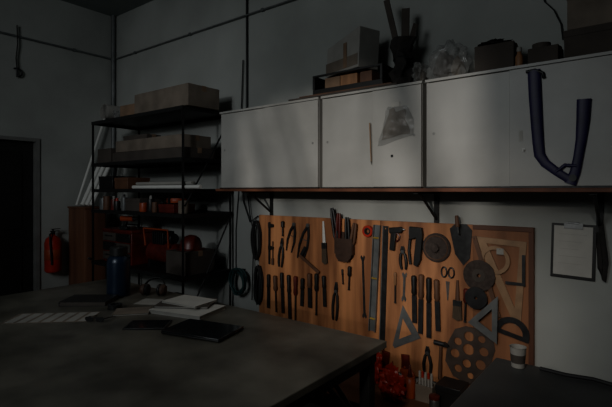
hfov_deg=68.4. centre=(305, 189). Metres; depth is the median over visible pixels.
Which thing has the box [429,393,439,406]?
paint jar
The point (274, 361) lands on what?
work table
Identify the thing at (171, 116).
shelf
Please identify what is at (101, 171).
pipe
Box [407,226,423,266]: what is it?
gun
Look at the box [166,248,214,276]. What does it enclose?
box
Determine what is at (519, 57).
spray bottle
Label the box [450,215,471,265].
trowel
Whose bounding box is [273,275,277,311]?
file
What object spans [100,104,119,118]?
rolled mat
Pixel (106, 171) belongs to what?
pipe
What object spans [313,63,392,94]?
crate
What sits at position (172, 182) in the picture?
tube
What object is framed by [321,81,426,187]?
upper cabinet
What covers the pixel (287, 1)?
conduit pipe
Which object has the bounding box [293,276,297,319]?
file
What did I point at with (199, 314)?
magazine
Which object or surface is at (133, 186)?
tube
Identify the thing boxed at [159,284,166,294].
ear cup
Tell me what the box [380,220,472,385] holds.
board
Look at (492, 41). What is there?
cloth bundle
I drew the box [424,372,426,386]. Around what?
marker pen
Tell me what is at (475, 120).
upper cabinet
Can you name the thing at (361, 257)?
wrench
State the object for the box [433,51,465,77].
plastic bundle
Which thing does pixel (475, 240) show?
ruler
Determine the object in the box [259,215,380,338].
board
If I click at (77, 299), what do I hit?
book
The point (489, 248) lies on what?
ring
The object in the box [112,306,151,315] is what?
notebook
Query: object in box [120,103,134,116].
box
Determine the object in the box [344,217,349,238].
pliers
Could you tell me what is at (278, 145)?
upper cabinet
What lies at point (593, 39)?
box
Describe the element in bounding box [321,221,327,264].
knife
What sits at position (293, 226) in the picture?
caliper
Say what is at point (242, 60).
cable
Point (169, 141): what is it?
box
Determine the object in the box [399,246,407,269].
pliers
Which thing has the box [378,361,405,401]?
plastic bag
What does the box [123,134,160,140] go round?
box
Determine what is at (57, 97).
wall
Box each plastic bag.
[359,352,382,383]
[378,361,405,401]
[382,102,409,139]
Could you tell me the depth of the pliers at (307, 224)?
3.97 m
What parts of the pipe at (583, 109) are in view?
long arm, short arm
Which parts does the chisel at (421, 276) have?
blade, handle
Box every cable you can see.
[235,191,238,289]
[241,60,257,221]
[247,196,253,299]
[540,366,611,386]
[544,0,563,39]
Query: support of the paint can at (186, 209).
on the storage rack
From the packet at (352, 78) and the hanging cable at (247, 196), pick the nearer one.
the packet at (352, 78)
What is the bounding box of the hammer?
[433,340,448,378]
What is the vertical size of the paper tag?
0.040 m
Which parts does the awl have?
blade, handle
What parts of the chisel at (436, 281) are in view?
handle, blade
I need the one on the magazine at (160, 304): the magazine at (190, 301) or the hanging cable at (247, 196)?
the magazine at (190, 301)
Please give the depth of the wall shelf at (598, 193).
2.92 m
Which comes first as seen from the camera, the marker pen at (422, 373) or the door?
the marker pen at (422, 373)
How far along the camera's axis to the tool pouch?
3.69 m
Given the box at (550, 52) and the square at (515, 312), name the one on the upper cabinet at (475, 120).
the box at (550, 52)
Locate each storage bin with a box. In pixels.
[99,176,135,188]
[114,177,149,188]
[125,198,160,210]
[158,198,194,212]
[435,376,468,406]
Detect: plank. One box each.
[288,82,398,100]
[299,82,391,97]
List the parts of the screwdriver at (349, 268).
handle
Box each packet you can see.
[325,76,339,87]
[340,73,359,85]
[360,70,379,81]
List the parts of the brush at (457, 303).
handle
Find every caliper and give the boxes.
[286,222,295,252]
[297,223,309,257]
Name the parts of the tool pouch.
panel, panel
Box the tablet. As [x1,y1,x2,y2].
[122,320,171,329]
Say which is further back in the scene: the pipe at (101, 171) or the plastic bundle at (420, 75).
the pipe at (101, 171)
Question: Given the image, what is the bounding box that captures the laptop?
[161,319,243,341]
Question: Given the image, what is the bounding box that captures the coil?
[228,267,246,295]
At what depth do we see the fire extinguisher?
5.22 m
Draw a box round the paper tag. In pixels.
[496,248,503,254]
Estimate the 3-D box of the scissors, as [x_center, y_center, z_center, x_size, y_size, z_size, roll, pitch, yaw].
[1.007,0.664,3.200,0.104,0.239,0.012,0,0,38]
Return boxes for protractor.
[497,317,529,343]
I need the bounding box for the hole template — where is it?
[445,326,494,384]
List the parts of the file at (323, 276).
handle, blade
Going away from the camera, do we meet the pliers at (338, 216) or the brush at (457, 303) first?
the brush at (457, 303)
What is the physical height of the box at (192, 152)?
0.102 m
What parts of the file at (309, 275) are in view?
handle, blade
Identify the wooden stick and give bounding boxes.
[383,0,397,38]
[401,8,409,35]
[410,23,417,35]
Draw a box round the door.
[0,135,39,295]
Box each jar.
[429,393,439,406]
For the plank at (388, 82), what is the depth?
3.29 m
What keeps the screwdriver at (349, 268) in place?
hanging from the board at (350, 319)
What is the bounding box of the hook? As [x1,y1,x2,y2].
[14,25,22,76]
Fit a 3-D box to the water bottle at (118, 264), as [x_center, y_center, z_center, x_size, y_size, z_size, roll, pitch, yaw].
[-1.415,0.610,3.398,0.168,0.368,0.168,0,0,-7]
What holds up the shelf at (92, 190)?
attached to the storage rack
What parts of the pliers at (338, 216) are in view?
handle, handle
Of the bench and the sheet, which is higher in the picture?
the sheet
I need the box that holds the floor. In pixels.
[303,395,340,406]
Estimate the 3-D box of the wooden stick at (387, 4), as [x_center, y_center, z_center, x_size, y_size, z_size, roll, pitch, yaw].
[0.634,-1.175,3.278,0.151,0.456,0.012,0,0,38]
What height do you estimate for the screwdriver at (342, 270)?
0.126 m
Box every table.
[0,279,386,406]
[450,358,611,406]
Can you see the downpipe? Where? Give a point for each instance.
(113, 17)
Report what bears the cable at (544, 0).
hanging from the wall at (289, 43)
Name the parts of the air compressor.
handle, tank, motor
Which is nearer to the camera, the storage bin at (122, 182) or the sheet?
the sheet
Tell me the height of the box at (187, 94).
0.202 m
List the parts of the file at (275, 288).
handle, blade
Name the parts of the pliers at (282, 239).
handle, handle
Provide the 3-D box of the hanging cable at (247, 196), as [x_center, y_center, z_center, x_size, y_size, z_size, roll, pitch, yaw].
[-0.537,0.565,4.393,0.094,1.014,0.012,0,0,38]
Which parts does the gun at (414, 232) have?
lever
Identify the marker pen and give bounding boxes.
[418,370,420,384]
[421,371,423,385]
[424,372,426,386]
[427,373,429,386]
[430,373,432,387]
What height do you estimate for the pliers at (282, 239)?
0.272 m
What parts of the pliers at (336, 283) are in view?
handle, handle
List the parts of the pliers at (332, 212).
handle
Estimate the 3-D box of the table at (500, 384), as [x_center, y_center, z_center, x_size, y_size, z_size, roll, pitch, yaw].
[1.275,1.175,1.074,1.900,0.750,1.260,0,0,38]
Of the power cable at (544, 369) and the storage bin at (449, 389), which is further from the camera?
the storage bin at (449, 389)
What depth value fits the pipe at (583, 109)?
2.46 m
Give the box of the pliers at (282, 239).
[278,238,283,267]
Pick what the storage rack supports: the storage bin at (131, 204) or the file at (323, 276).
the storage bin at (131, 204)
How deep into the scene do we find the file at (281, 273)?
4.12 m
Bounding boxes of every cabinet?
[67,206,105,284]
[219,97,321,188]
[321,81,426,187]
[425,51,611,187]
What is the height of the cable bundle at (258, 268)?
0.390 m
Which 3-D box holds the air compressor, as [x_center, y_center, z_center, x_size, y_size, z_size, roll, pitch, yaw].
[-1.468,0.595,4.670,0.460,0.408,0.224,0,0,38]
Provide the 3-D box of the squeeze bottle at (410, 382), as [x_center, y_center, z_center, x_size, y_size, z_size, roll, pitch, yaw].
[0.719,1.319,3.111,0.080,0.222,0.079,0,0,38]
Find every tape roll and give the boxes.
[107,302,121,309]
[362,225,372,236]
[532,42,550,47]
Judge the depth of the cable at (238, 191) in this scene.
4.56 m
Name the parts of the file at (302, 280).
blade, handle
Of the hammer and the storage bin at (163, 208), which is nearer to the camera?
the hammer
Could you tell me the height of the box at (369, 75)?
0.125 m
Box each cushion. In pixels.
[144,284,150,294]
[156,284,160,294]
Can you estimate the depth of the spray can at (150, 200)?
4.49 m
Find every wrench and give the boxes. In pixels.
[360,255,366,317]
[401,272,406,301]
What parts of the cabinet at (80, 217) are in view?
door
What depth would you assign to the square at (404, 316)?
3.40 m
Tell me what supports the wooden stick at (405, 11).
in the cloth sack
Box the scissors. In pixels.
[441,266,454,299]
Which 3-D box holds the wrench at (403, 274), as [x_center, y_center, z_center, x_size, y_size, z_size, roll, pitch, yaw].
[0.744,0.735,3.408,0.045,0.224,0.008,0,0,38]
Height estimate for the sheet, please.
0.002 m
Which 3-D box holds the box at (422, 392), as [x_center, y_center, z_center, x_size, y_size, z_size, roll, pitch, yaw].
[0.816,1.375,3.061,0.120,0.110,0.080,0,0,38]
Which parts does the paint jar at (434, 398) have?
lid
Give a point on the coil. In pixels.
(235, 270)
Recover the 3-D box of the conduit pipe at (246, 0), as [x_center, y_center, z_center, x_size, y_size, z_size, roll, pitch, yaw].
[-0.584,-1.425,4.457,0.023,1.750,0.024,0,0,38]
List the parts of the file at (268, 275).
handle, blade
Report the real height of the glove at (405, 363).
0.257 m
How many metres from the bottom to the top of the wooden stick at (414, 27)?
0.239 m
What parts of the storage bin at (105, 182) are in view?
lid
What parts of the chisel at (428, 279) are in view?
blade, handle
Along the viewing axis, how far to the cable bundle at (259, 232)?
4.32 m
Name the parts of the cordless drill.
motor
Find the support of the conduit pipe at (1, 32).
attached to the wall at (57, 97)
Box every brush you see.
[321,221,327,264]
[452,280,462,320]
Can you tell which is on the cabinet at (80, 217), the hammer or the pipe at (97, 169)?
the pipe at (97, 169)
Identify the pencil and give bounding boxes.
[369,123,371,163]
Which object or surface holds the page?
on the work table at (274, 361)
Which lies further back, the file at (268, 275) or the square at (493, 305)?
the file at (268, 275)
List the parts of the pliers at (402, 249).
handle, handle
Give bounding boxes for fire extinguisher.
[44,228,61,272]
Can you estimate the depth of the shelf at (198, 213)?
4.41 m
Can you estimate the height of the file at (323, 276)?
0.265 m
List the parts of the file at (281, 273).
handle, blade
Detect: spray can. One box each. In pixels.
[111,196,115,209]
[114,198,120,209]
[121,194,126,210]
[147,196,154,211]
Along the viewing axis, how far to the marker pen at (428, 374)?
3.04 m
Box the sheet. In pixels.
[1,312,99,323]
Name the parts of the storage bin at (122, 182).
lid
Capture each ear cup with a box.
[139,284,145,294]
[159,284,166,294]
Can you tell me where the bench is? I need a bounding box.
[323,372,428,406]
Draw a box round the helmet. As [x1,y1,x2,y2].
[176,235,205,250]
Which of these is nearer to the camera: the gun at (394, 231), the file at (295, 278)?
the gun at (394, 231)
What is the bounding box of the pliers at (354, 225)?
[350,223,356,247]
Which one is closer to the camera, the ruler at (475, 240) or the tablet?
the tablet
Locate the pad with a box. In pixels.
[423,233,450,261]
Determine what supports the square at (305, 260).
hanging from the board at (350, 319)
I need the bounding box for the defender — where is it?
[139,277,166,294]
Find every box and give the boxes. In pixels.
[98,148,115,162]
[113,147,214,161]
[116,134,210,152]
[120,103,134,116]
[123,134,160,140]
[135,83,218,113]
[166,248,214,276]
[326,26,379,77]
[415,381,435,403]
[475,40,517,71]
[528,44,563,63]
[563,22,611,57]
[567,0,611,29]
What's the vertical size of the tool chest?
0.419 m
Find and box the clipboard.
[550,222,596,281]
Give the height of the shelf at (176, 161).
0.035 m
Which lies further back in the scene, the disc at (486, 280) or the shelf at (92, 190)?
the shelf at (92, 190)
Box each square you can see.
[299,246,319,273]
[393,306,420,347]
[468,296,497,343]
[476,236,526,325]
[505,255,524,286]
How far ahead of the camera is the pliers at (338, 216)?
3.73 m
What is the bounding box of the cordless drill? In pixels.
[119,216,138,229]
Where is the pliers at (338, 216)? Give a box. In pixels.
[335,213,340,237]
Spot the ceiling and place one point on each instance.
(107, 7)
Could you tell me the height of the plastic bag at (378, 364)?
0.317 m
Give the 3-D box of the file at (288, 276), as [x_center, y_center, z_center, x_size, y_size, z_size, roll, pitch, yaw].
[-0.154,0.974,4.084,0.044,0.407,0.041,0,0,-1]
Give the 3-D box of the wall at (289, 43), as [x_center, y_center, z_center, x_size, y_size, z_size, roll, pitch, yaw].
[0.712,-0.375,3.565,8.440,3.850,0.150,0,0,38]
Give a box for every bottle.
[106,246,130,296]
[404,365,415,398]
[515,47,522,65]
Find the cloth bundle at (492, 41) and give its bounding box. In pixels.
[477,38,512,46]
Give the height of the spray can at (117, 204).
0.134 m
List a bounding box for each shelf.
[91,105,220,129]
[91,157,220,168]
[91,189,231,192]
[91,209,231,217]
[91,259,231,281]
[216,188,611,232]
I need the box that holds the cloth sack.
[388,36,416,83]
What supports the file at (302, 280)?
attached to the board at (350, 319)
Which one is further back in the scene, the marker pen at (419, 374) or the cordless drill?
the cordless drill
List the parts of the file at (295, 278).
blade, handle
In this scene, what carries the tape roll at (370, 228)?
hanging from the board at (350, 319)
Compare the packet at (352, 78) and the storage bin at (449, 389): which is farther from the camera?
the packet at (352, 78)
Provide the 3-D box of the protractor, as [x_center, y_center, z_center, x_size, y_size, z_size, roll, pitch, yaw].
[1.336,0.904,2.932,0.222,0.152,0.004,0,0,38]
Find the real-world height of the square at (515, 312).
0.563 m
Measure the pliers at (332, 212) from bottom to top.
0.360 m
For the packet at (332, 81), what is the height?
0.125 m
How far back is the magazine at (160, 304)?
2.94 m
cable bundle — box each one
[250,220,261,260]
[253,265,263,304]
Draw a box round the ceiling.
[62,0,152,16]
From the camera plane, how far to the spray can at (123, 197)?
4.82 m
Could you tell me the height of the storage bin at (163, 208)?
0.146 m
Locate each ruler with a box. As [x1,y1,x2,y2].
[379,226,388,349]
[472,236,500,316]
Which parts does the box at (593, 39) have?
lid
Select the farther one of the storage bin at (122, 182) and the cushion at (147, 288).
the storage bin at (122, 182)
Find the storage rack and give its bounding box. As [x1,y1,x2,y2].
[91,105,231,304]
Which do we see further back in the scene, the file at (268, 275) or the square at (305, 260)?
the file at (268, 275)
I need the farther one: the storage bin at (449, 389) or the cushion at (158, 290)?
the cushion at (158, 290)
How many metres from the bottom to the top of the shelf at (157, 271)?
0.035 m
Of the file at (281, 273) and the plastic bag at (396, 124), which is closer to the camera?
the plastic bag at (396, 124)
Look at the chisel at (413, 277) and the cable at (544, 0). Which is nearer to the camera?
the cable at (544, 0)
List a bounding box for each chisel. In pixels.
[411,275,416,322]
[418,274,423,333]
[426,277,431,337]
[433,279,440,330]
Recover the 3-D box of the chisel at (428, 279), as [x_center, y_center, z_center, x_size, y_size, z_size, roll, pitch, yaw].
[0.892,0.855,3.270,0.042,0.438,0.041,0,0,38]
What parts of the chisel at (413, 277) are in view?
handle, blade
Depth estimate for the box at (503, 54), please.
2.77 m
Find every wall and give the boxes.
[0,0,110,289]
[116,0,611,383]
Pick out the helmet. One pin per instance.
(191, 242)
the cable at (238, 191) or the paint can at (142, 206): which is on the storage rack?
the paint can at (142, 206)
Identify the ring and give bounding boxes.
[482,246,509,274]
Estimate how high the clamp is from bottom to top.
0.397 m
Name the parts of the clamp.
screw handle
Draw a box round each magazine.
[149,304,224,319]
[153,297,216,308]
[162,295,216,307]
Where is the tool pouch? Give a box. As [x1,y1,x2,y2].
[334,232,354,261]
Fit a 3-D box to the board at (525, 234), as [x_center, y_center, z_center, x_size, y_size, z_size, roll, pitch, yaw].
[1.305,0.815,2.986,0.381,1.150,0.036,0,0,38]
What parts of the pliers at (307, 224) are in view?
leg, leg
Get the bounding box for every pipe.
[0,31,110,59]
[75,119,104,204]
[80,167,100,205]
[85,167,105,205]
[89,167,110,205]
[115,0,293,59]
[246,0,247,107]
[526,68,590,185]
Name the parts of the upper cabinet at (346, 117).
sliding door, sliding door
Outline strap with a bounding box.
[596,224,608,281]
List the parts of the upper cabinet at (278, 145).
sliding door, sliding door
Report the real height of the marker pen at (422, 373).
0.185 m
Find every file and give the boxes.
[267,274,269,307]
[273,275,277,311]
[280,272,283,312]
[287,275,290,318]
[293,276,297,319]
[300,278,304,305]
[307,273,311,307]
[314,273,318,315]
[322,275,325,306]
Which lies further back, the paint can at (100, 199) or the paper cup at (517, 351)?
the paint can at (100, 199)
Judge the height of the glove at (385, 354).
0.255 m
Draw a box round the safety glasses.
[85,315,115,321]
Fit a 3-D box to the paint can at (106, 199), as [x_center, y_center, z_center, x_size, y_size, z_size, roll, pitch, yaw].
[-2.211,0.144,5.001,0.082,0.150,0.080,0,0,38]
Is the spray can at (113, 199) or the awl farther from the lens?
the spray can at (113, 199)
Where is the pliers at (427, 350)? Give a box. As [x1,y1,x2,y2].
[422,346,432,373]
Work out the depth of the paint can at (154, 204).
4.42 m
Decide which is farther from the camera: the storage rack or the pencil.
the storage rack
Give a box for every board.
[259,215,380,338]
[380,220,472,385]
[473,225,534,377]
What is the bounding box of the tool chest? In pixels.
[102,224,161,265]
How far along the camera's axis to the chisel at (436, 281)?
3.22 m
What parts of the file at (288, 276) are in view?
handle, blade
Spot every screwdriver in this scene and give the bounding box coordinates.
[341,269,343,283]
[347,266,351,289]
[463,288,467,322]
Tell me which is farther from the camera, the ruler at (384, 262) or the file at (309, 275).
the file at (309, 275)
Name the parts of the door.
raised panel, raised panel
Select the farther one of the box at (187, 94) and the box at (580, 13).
the box at (187, 94)
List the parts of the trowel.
handle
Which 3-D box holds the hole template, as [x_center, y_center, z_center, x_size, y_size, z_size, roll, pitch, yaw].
[1.127,1.145,3.104,0.338,0.402,0.006,0,0,38]
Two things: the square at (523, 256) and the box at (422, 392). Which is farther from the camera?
the box at (422, 392)
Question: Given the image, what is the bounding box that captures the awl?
[394,272,396,302]
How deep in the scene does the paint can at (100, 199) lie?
5.04 m
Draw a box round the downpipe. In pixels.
[111,15,115,226]
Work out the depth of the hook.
5.05 m
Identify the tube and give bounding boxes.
[132,185,201,188]
[136,181,193,184]
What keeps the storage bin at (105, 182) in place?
on the storage rack
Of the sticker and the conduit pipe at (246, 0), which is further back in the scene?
the conduit pipe at (246, 0)
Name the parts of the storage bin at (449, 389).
lid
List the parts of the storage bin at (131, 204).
lid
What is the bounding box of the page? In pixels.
[134,298,163,304]
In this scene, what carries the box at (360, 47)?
on the crate
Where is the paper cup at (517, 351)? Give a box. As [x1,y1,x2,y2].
[509,344,526,368]
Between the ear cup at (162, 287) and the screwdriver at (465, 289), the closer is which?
the screwdriver at (465, 289)
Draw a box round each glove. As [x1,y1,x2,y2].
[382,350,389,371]
[400,354,414,378]
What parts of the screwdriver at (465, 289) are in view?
handle, blade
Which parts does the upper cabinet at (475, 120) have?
sliding door, sliding door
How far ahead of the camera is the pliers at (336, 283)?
3.77 m
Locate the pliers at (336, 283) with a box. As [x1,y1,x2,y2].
[331,282,338,320]
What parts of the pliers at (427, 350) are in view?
handle, handle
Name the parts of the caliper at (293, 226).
leg, leg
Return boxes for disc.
[463,260,494,290]
[465,287,486,308]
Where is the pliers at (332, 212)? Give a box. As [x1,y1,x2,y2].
[330,208,337,237]
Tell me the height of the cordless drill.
0.150 m
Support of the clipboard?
attached to the wall at (289, 43)
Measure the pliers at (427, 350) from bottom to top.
0.207 m
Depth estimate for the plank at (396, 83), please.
3.28 m
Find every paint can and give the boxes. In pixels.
[99,198,102,209]
[103,196,110,209]
[139,202,146,211]
[152,202,157,211]
[178,200,188,213]
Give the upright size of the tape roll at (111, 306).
0.030 m
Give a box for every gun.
[389,227,404,250]
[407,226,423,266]
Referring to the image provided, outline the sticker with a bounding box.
[519,131,522,140]
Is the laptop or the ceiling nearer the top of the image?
the ceiling
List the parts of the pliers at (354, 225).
handle, handle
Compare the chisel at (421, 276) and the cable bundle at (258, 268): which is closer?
the chisel at (421, 276)
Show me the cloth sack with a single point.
(401, 47)
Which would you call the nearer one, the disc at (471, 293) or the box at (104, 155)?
the disc at (471, 293)
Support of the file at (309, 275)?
attached to the board at (350, 319)
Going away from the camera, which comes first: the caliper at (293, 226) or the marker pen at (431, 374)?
the marker pen at (431, 374)
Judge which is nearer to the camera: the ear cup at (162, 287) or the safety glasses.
the safety glasses
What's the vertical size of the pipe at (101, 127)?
1.194 m
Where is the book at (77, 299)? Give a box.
[59,294,118,305]
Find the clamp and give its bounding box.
[268,222,273,264]
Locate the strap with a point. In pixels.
(601, 239)
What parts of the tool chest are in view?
drawer, drawer, drawer, drawer, drawer, lid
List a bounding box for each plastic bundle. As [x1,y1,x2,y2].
[415,67,427,81]
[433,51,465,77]
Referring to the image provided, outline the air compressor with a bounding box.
[143,227,179,269]
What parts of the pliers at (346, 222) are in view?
handle, handle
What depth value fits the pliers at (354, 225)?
3.64 m

